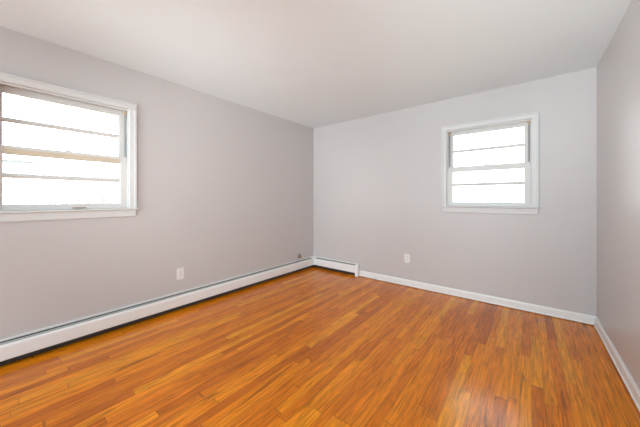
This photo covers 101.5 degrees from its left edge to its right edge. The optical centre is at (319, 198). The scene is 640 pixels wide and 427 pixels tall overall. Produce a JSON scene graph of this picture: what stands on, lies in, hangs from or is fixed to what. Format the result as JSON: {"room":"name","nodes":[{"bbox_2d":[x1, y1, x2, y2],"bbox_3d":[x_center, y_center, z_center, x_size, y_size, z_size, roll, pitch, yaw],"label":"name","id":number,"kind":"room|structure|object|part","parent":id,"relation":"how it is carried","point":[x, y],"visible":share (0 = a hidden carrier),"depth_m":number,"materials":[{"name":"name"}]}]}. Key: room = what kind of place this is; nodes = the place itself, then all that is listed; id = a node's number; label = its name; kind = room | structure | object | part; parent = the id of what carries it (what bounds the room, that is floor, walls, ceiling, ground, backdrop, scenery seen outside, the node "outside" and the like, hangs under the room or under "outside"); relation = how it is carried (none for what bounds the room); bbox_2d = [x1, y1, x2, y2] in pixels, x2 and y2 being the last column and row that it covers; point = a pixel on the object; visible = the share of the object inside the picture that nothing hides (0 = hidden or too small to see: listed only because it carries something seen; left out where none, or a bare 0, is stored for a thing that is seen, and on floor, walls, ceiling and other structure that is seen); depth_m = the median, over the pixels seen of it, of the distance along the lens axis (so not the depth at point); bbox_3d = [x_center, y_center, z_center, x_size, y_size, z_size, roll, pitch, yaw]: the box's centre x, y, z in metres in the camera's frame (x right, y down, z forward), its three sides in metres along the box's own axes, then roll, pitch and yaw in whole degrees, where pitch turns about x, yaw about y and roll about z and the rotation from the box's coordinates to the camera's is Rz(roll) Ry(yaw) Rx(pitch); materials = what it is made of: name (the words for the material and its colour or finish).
{"room":"empty bedroom","nodes":[
{"label":"empty bedroom","id":0,"kind":"room"},
{"bbox_2d":[0,26,312,339],"bbox_3d":[-2.191,-0.020,2.128,0.140,2.440,6.780,0,0,38],"label":"wall","id":1,"kind":"structure","parent":0,"point":[225,187],"depth_m":2.73,"materials":[{"name":"grey paint"}]},
{"bbox_2d":[0,72,138,221],"bbox_3d":[-2.132,-0.366,2.210,0.230,1.073,0.966,0,0,38],"label":"window","id":2,"kind":"structure","parent":1,"relation":"in","point":[126,112],"depth_m":2.21,"materials":[{"name":"white paint"}]},
{"bbox_3d":[-2.138,-0.595,2.214,0.033,0.499,0.808,0,0,38],"label":"sash","id":3,"kind":"part","parent":2,"relation":"part of","materials":[{"name":"white paint"}]},
{"bbox_3d":[-2.109,-0.150,2.191,0.034,0.483,0.808,0,0,38],"label":"sash","id":4,"kind":"part","parent":2,"relation":"part of","materials":[{"name":"white paint"}]},
{"bbox_2d":[0,256,316,365],"bbox_3d":[-2.071,1.107,2.096,0.085,0.187,6.399,0,0,38],"label":"baseboard heater","id":5,"kind":"object","parent":1,"relation":"attached to","point":[18,347],"visible":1,"depth_m":2.42,"materials":[{"name":"white metal"}]},
{"bbox_2d":[177,268,183,279],"bbox_3d":[-1.522,0.820,2.851,0.008,0.120,0.074,0,0,38],"label":"wall outlet","id":6,"kind":"object","parent":1,"relation":"attached to","point":[180,272],"visible":1,"depth_m":2.85,"materials":[{"name":"white plastic"}]},
{"bbox_2d":[297,252,303,258],"bbox_3d":[-0.316,0.943,4.339,0.048,0.105,0.124,0,0,38],"label":"wall jack","id":7,"kind":"object","parent":1,"relation":"attached to","point":[299,255],"visible":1,"depth_m":4.32,"materials":[{"name":"grey paint"}]},
{"bbox_2d":[0,0,631,127],"bbox_3d":[-0.773,-1.298,1.003,3.760,0.125,6.780,0,0,38],"label":"ceiling","id":8,"kind":"structure","parent":0,"point":[309,63],"depth_m":2.10,"materials":[{"name":"paint"}]},
{"bbox_2d":[0,267,639,426],"bbox_3d":[-0.773,1.260,1.003,3.760,0.120,6.780,0,0,38],"label":"floor","id":9,"kind":"structure","parent":0,"point":[312,346],"depth_m":1.86,"materials":[{"name":"brown wood"}]},
{"bbox_2d":[313,67,596,315],"bbox_3d":[1.291,-0.020,3.603,3.480,2.440,0.140,0,0,38],"label":"wall","id":10,"kind":"structure","parent":0,"point":[377,178],"depth_m":3.17,"materials":[{"name":"grey paint"}]},
{"bbox_2d":[315,257,359,276],"bbox_3d":[0.264,1.104,4.286,0.848,0.192,0.066,0,0,38],"label":"baseboard heater","id":11,"kind":"object","parent":10,"relation":"attached to","point":[320,262],"visible":1,"depth_m":4.23,"materials":[{"name":"white metal"}]},
{"bbox_3d":[0.231,1.095,4.285,0.798,0.110,0.018,0,0,38],"label":"panel","id":12,"kind":"part","parent":11,"relation":"part of","materials":[{"name":"white metal"}]},
{"bbox_3d":[0.261,1.107,4.323,0.798,0.185,0.011,0,0,38],"label":"panel","id":13,"kind":"part","parent":11,"relation":"part of","materials":[{"name":"white metal"}]},
{"bbox_2d":[404,254,409,262],"bbox_3d":[1.194,0.820,3.585,0.074,0.120,0.008,0,0,38],"label":"wall outlet","id":14,"kind":"object","parent":10,"relation":"attached to","point":[406,256],"visible":1,"depth_m":3.58,"materials":[{"name":"white plastic"}]},
{"bbox_2d":[359,270,596,324],"bbox_3d":[1.607,1.156,3.249,2.544,0.088,0.022,0,0,38],"label":"baseboard","id":15,"kind":"structure","parent":10,"relation":"attached to","point":[564,314],"depth_m":2.97,"materials":[{"name":"white paint"}]},
{"bbox_2d":[440,111,539,214],"bbox_3d":[1.960,-0.366,3.079,0.966,1.073,0.230,0,0,38],"label":"window","id":16,"kind":"structure","parent":10,"relation":"in","point":[529,121],"depth_m":2.96,"materials":[{"name":"white paint"}]},
{"bbox_3d":[1.941,-0.150,3.055,0.808,0.483,0.034,0,0,38],"label":"sash","id":17,"kind":"part","parent":16,"relation":"part of","materials":[{"name":"white paint"}]},
{"bbox_3d":[1.965,-0.595,3.085,0.808,0.499,0.033,0,0,38],"label":"sash","id":18,"kind":"part","parent":16,"relation":"part of","materials":[{"name":"white paint"}]},
{"bbox_2d":[597,0,639,388],"bbox_3d":[0.645,-0.020,-0.122,0.140,2.440,6.780,0,0,38],"label":"wall","id":19,"kind":"structure","parent":0,"point":[618,69],"depth_m":1.81,"materials":[{"name":"grey paint"}]},
{"bbox_2d":[594,317,639,411],"bbox_3d":[0.573,1.156,-0.082,0.022,0.088,6.474,0,0,38],"label":"baseboard","id":20,"kind":"structure","parent":19,"relation":"attached to","point":[632,387],"depth_m":1.79,"materials":[{"name":"white paint"}]},
{"label":"outside","id":21,"kind":"structure","parent":0,"visible":0},
{"bbox_3d":[-0.115,1.875,4.630,80.000,0.150,80.000,0,0,38],"label":"ground","id":22,"kind":"structure","parent":21,"visible":0},
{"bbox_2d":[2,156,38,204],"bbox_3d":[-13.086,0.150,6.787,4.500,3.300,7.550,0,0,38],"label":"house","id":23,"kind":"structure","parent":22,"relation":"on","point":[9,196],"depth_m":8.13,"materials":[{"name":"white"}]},
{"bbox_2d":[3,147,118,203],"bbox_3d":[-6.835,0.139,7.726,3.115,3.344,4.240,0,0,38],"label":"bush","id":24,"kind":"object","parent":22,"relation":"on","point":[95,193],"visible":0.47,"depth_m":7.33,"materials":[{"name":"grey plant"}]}
]}

